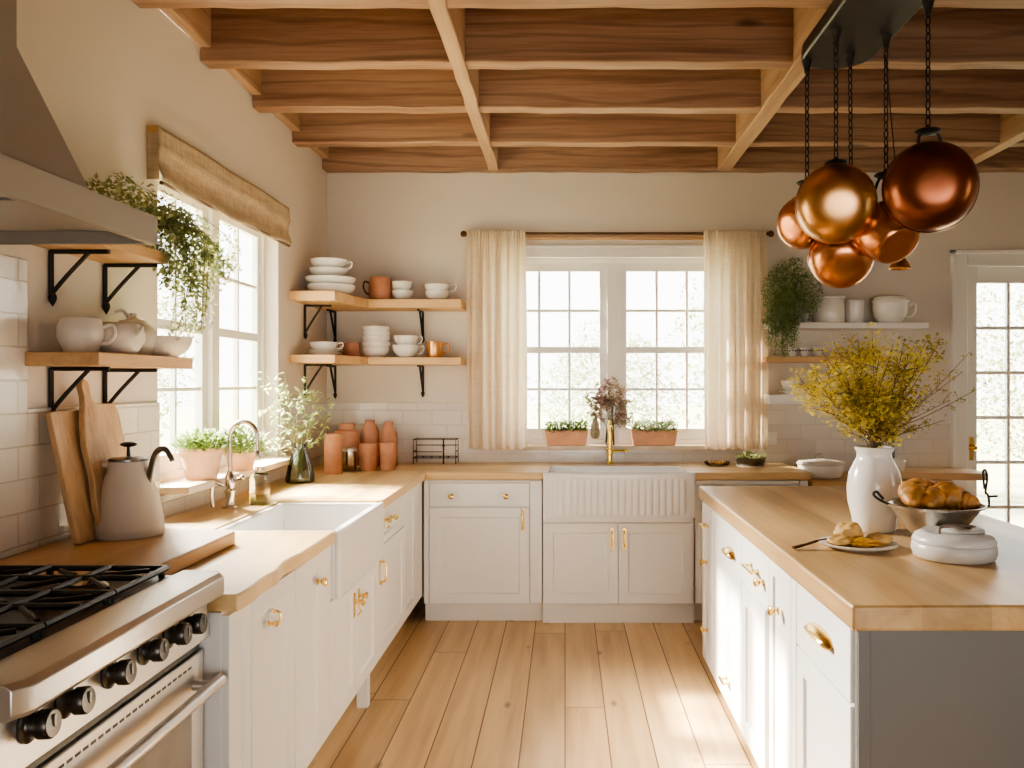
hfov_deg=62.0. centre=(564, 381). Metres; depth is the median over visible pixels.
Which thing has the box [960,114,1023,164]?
joist
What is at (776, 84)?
joist
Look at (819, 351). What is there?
cup
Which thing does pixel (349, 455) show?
metal tin
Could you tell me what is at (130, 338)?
pot
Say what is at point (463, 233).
curtain rod
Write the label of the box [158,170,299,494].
window
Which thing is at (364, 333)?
bowl
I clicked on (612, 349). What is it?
window
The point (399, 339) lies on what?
tea cup
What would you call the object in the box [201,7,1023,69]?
ceiling beam
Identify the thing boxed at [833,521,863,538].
scone
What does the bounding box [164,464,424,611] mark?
countertop
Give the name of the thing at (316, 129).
ceiling beam
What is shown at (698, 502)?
base cabinet
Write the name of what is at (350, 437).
clay jar
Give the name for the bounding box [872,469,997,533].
footed bowl
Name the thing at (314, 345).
tea cup
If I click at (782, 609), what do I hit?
base cabinet
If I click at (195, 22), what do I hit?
wall plate
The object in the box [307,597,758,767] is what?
floor
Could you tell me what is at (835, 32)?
chain
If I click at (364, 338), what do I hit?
bowl
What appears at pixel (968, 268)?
door
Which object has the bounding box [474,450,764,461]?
trim
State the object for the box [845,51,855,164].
chain
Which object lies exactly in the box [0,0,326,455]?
wall
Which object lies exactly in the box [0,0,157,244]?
range hood
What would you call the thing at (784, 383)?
bowl
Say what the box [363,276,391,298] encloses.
mug
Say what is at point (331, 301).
corner shelf
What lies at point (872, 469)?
vase
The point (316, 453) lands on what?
tile backsplash
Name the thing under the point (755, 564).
base cabinet
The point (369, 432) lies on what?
bottle
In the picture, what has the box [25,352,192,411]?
wooden shelf
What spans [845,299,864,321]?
storage jar
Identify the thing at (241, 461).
pot
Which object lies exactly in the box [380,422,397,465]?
bottle
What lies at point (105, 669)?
range cooker
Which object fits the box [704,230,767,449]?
linen curtain
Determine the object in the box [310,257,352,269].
tea cup
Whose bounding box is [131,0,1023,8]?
ceiling beam
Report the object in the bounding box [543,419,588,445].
trough
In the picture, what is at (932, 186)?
copper pan
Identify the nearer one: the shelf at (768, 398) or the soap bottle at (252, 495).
the soap bottle at (252, 495)
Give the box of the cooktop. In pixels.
[0,576,169,659]
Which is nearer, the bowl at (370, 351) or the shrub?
the bowl at (370, 351)
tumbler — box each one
[359,443,377,470]
[379,442,395,470]
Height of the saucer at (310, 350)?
0.022 m
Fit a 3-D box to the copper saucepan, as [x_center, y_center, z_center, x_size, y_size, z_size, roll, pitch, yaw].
[1.233,-0.642,3.277,0.247,0.371,0.244,0,0,0]
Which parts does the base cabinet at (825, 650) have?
cup handle, drawer, door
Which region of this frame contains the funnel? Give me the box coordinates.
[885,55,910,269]
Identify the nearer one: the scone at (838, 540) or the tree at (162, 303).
the scone at (838, 540)
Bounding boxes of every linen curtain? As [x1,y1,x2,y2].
[467,230,526,449]
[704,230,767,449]
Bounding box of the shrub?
[527,315,692,427]
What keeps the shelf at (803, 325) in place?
attached to the wall at (403, 226)
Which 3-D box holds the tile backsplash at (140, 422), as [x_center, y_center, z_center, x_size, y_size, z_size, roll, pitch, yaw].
[-1.614,0.323,2.960,0.012,0.485,0.830,0,0,0]
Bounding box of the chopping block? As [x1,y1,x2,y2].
[0,528,234,574]
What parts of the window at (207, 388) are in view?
sash, sill, sash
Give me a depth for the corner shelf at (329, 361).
5.50 m
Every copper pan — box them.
[777,180,814,249]
[795,157,877,243]
[808,240,873,288]
[881,125,979,232]
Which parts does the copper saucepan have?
bail handle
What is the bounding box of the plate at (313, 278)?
[304,275,355,284]
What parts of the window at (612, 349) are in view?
sash, sill, frame, casing, sash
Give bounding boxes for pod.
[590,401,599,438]
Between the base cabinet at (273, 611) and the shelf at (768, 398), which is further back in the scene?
the shelf at (768, 398)
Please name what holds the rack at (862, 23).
attached to the joist at (776, 84)
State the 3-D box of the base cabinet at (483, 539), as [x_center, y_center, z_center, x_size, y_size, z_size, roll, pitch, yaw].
[-0.497,1.028,5.439,0.719,0.874,0.654,0,0,0]
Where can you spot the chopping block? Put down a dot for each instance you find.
(179, 549)
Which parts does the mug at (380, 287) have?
handle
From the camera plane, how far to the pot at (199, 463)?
3.60 m
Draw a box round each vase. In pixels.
[285,443,314,483]
[605,403,614,444]
[846,445,901,533]
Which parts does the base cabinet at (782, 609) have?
knob, filler panel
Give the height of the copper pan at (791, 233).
0.304 m
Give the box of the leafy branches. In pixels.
[258,371,339,476]
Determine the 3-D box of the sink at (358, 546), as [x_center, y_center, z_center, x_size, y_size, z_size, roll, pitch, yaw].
[-1.066,0.674,3.507,0.478,0.255,0.759,0,0,0]
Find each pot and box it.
[100,322,144,353]
[178,447,224,480]
[224,451,254,470]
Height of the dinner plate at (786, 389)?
0.026 m
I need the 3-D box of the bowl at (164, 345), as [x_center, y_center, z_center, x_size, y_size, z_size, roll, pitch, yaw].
[-1.452,-0.126,3.055,0.210,0.072,0.210,0,0,0]
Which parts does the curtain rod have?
rod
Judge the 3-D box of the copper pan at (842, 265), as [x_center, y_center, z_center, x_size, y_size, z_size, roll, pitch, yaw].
[1.131,-0.560,3.459,0.262,0.353,0.204,0,0,0]
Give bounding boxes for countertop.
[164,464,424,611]
[358,462,810,479]
[699,486,1023,630]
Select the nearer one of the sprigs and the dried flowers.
the sprigs
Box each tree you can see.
[158,274,194,437]
[654,273,703,424]
[977,284,1023,459]
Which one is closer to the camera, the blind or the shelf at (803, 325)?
the blind
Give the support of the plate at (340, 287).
on the corner shelf at (331, 301)
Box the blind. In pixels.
[147,125,291,246]
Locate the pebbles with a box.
[708,460,724,463]
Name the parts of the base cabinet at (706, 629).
knob, knob, bar handle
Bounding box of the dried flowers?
[584,376,635,430]
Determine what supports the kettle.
on the chopping block
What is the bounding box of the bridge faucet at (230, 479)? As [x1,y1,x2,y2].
[209,420,260,508]
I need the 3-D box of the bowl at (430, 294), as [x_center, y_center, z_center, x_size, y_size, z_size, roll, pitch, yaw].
[-0.846,-0.569,5.630,0.164,0.062,0.164,0,0,0]
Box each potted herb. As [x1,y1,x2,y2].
[169,426,234,480]
[215,425,269,470]
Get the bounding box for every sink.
[217,502,383,599]
[543,466,695,518]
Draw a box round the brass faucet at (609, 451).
[606,420,627,463]
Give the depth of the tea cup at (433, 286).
5.57 m
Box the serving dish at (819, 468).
[796,453,844,478]
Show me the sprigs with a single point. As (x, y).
(909, 429)
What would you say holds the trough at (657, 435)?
on the window at (612, 349)
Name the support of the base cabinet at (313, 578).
on the floor
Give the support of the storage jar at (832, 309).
on the shelf at (803, 325)
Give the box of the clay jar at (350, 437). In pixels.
[334,423,359,466]
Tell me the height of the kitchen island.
0.846 m
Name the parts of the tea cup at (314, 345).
handle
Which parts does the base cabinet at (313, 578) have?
knob, filler panel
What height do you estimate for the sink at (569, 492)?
0.268 m
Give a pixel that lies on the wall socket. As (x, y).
(772, 436)
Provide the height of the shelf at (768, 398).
0.062 m
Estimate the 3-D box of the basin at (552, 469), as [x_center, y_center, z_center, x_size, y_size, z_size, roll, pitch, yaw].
[0.324,0.679,5.330,0.909,0.265,0.470,0,0,0]
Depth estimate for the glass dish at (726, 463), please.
5.48 m
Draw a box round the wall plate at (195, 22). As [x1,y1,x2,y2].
[160,8,328,157]
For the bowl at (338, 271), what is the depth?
5.16 m
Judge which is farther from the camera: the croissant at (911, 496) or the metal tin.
the metal tin
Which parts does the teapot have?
lid handle, lid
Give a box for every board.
[45,410,95,544]
[76,379,126,526]
[899,468,985,480]
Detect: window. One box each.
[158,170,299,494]
[488,245,741,449]
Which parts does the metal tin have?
lid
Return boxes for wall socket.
[768,432,776,443]
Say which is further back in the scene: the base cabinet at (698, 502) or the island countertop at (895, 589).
the base cabinet at (698, 502)
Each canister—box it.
[324,433,341,473]
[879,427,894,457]
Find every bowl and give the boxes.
[151,335,192,356]
[309,267,347,275]
[361,336,390,341]
[361,341,390,347]
[362,326,389,330]
[362,331,390,335]
[362,347,389,356]
[391,290,413,298]
[392,281,412,289]
[425,290,449,298]
[734,450,766,466]
[781,380,799,387]
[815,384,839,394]
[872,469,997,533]
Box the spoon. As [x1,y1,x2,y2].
[792,538,826,548]
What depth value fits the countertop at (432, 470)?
5.23 m
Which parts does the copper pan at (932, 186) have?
bail handle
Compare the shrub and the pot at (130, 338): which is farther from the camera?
the shrub
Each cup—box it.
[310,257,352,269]
[310,342,343,349]
[338,343,359,356]
[392,345,424,356]
[394,335,422,344]
[424,283,456,291]
[786,347,797,355]
[799,347,810,355]
[812,347,822,355]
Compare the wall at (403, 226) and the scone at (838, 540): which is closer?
the scone at (838, 540)
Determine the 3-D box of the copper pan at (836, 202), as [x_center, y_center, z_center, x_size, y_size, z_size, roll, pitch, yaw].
[1.037,-0.697,3.212,0.298,0.328,0.188,0,0,0]
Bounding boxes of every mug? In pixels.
[363,276,391,298]
[426,341,449,356]
[871,295,916,321]
[893,458,905,470]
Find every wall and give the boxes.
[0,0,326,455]
[327,172,1023,596]
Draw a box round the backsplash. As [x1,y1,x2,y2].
[765,403,950,470]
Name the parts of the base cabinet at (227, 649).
door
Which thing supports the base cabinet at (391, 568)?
on the floor
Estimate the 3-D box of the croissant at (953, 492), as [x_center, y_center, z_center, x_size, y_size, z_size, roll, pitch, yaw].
[1.265,0.381,2.832,0.114,0.100,0.112,0,0,38]
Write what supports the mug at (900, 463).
on the board at (908, 473)
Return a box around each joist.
[427,0,497,169]
[717,8,827,169]
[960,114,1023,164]
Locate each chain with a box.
[802,59,811,177]
[830,28,841,156]
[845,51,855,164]
[880,33,891,168]
[921,0,934,124]
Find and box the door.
[950,250,1023,522]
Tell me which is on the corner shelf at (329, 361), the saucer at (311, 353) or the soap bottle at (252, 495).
the saucer at (311, 353)
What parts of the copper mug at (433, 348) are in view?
handle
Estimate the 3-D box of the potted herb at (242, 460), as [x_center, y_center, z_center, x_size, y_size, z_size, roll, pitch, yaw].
[-1.546,0.304,4.052,0.277,0.228,0.278,0,0,0]
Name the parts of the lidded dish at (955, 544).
lid handle, lid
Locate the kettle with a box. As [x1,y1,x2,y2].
[95,442,174,540]
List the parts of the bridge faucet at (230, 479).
lever, cross knob, spout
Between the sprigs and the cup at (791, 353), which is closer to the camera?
the sprigs
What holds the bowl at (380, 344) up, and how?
on the bowl at (370, 351)
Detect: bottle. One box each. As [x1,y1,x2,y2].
[249,467,268,504]
[360,420,379,466]
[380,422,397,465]
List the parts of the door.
handle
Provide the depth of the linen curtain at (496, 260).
5.67 m
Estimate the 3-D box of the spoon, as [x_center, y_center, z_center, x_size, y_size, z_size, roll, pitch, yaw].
[0.836,0.525,2.788,0.195,0.037,0.039,0,0,-8]
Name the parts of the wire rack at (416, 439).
rail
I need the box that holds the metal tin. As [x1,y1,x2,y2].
[342,447,356,470]
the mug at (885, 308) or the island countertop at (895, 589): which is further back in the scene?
the mug at (885, 308)
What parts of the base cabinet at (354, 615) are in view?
door, latch handle, latch handle, door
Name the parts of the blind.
head rail, rod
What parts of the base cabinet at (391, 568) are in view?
pull handle, latch handle, knob, drawer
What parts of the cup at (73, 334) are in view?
handle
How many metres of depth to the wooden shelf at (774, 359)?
5.56 m
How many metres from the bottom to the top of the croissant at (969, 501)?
0.083 m
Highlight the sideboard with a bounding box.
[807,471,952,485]
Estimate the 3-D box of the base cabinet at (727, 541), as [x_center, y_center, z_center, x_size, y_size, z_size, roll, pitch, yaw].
[0.936,1.014,3.775,0.518,0.811,0.668,0,0,0]
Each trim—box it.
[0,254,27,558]
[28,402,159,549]
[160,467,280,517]
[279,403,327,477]
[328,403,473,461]
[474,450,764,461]
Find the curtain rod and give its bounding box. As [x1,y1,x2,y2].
[460,231,773,239]
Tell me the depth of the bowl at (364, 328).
5.55 m
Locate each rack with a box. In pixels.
[413,438,458,463]
[801,0,922,68]
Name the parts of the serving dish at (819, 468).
lid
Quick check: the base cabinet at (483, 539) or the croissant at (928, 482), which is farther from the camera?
the base cabinet at (483, 539)
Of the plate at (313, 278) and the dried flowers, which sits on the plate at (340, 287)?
the plate at (313, 278)
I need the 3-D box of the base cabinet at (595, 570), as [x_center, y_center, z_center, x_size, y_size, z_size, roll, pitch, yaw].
[0.325,1.140,5.440,0.920,0.650,0.652,0,0,0]
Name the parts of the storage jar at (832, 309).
lid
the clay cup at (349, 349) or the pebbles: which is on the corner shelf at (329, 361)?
the clay cup at (349, 349)
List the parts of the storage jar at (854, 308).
lid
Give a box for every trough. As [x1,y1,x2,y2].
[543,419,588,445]
[631,416,677,445]
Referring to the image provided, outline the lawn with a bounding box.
[160,406,1023,526]
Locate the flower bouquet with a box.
[779,321,947,447]
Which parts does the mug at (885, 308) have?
lid, handle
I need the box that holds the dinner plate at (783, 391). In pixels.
[780,390,807,394]
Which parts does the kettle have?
lid knob, lid, spout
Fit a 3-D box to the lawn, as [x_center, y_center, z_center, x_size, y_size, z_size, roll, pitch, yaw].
[2.500,1.765,15.000,85.000,0.100,90.000,0,0,0]
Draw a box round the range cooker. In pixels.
[0,564,225,767]
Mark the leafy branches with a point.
(284, 394)
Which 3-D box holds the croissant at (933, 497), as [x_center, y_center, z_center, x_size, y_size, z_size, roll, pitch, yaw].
[1.216,0.383,2.813,0.181,0.076,0.091,0,0,-42]
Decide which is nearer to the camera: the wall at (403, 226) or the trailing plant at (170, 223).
the trailing plant at (170, 223)
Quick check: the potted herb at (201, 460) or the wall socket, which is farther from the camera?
the wall socket
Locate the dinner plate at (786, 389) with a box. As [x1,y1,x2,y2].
[781,387,807,390]
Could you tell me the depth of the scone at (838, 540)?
2.76 m
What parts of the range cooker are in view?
control knob, control knob, burner, control knob, oven door, control knob, oven handle, control knob, control knob, handle post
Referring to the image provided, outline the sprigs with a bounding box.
[836,352,987,447]
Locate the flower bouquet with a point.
(872, 408)
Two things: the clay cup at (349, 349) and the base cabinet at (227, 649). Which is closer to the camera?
the base cabinet at (227, 649)
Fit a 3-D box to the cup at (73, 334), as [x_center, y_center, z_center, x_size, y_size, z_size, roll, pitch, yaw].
[-1.507,-0.144,2.657,0.150,0.108,0.134,0,0,23]
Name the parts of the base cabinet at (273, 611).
hook handle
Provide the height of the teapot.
0.162 m
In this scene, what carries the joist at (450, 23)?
attached to the ceiling
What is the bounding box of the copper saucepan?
[851,169,919,263]
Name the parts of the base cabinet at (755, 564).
bar handle, drawer, knob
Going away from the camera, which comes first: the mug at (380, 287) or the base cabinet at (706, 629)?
the base cabinet at (706, 629)
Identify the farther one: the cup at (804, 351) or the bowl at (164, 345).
the cup at (804, 351)
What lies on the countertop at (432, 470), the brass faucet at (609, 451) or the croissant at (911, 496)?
the brass faucet at (609, 451)
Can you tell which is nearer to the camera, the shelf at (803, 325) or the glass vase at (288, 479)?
the glass vase at (288, 479)
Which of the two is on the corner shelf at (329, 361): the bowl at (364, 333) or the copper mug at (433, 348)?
the copper mug at (433, 348)
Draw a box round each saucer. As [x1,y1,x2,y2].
[305,352,341,354]
[307,349,340,351]
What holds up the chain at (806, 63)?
hanging from the rack at (862, 23)
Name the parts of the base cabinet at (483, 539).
filler panel, rail, drawer, door, pull handle, filler panel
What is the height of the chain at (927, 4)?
0.455 m
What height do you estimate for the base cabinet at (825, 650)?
0.811 m
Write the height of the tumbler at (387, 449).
0.172 m
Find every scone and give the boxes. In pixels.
[826,534,853,545]
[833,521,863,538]
[866,532,892,545]
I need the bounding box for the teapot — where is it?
[114,309,156,354]
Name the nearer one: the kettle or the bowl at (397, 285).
the kettle
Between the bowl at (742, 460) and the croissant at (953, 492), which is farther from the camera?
the bowl at (742, 460)
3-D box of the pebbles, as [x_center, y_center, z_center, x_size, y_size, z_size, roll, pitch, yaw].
[0.991,0.527,5.541,0.121,0.030,0.092,0,0,0]
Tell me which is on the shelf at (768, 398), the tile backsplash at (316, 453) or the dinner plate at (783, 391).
the dinner plate at (783, 391)
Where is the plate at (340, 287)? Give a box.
[306,283,354,293]
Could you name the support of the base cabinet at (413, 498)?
on the floor
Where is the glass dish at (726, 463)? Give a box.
[704,460,729,466]
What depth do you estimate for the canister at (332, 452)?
5.01 m
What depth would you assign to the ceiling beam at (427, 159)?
5.66 m
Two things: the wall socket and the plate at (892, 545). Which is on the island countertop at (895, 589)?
the plate at (892, 545)
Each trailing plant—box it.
[85,171,243,342]
[760,256,823,360]
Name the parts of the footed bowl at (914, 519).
handle, handle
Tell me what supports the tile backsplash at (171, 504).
attached to the wall at (105, 71)
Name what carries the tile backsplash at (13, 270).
attached to the wall at (105, 71)
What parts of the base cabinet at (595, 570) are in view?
door, pull handle, rail, pull handle, door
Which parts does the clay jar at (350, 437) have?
lid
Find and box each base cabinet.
[199,603,250,767]
[251,570,294,767]
[294,545,330,767]
[331,564,376,730]
[377,494,404,661]
[403,482,421,619]
[424,480,542,620]
[543,518,693,622]
[694,480,807,620]
[699,501,712,674]
[713,510,742,731]
[741,535,769,767]
[767,559,798,767]
[797,583,853,767]
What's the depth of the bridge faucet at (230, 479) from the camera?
3.67 m
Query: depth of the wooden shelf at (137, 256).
2.78 m
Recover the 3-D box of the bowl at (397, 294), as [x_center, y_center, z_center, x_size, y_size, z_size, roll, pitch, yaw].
[-1.075,-0.571,5.630,0.148,0.066,0.148,0,0,0]
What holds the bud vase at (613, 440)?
on the window at (612, 349)
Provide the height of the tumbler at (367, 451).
0.165 m
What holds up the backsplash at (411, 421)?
attached to the wall at (403, 226)
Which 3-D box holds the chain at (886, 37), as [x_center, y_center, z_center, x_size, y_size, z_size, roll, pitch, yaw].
[1.246,-1.085,3.300,0.044,0.536,0.044,0,0,0]
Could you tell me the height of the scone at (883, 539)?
0.042 m
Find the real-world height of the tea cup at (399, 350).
0.082 m
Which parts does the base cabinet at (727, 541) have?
door, bar handle, cup handle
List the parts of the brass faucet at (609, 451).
lever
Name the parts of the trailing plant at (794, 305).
pot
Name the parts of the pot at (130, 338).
spout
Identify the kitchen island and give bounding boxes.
[854,631,1023,767]
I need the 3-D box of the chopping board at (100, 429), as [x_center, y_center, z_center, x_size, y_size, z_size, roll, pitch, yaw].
[-1.512,0.244,2.795,0.121,0.507,0.244,0,0,0]
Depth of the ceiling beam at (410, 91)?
4.40 m
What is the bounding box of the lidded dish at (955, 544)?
[911,524,998,564]
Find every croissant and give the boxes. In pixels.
[898,478,934,497]
[901,483,927,507]
[921,486,944,508]
[933,481,962,508]
[956,491,980,509]
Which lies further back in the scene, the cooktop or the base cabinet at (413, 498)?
the base cabinet at (413, 498)
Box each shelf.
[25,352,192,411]
[33,245,167,314]
[290,291,465,342]
[290,355,465,398]
[762,356,891,362]
[763,322,928,329]
[764,394,857,403]
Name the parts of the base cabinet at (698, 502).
door, rail, drawer, filler panel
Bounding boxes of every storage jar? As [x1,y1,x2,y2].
[812,296,845,321]
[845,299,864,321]
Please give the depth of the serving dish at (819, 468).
5.28 m
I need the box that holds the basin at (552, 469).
[547,466,689,472]
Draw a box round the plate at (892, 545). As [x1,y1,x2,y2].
[819,536,898,552]
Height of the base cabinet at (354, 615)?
0.660 m
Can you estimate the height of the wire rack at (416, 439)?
0.166 m
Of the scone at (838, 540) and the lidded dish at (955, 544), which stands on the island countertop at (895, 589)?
the lidded dish at (955, 544)
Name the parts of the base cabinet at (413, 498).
door, filler panel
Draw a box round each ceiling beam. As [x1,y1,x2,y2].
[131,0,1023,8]
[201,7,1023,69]
[253,69,1023,113]
[292,113,1023,146]
[322,146,1023,172]
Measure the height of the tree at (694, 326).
3.967 m
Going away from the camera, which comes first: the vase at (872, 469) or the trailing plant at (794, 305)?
the vase at (872, 469)

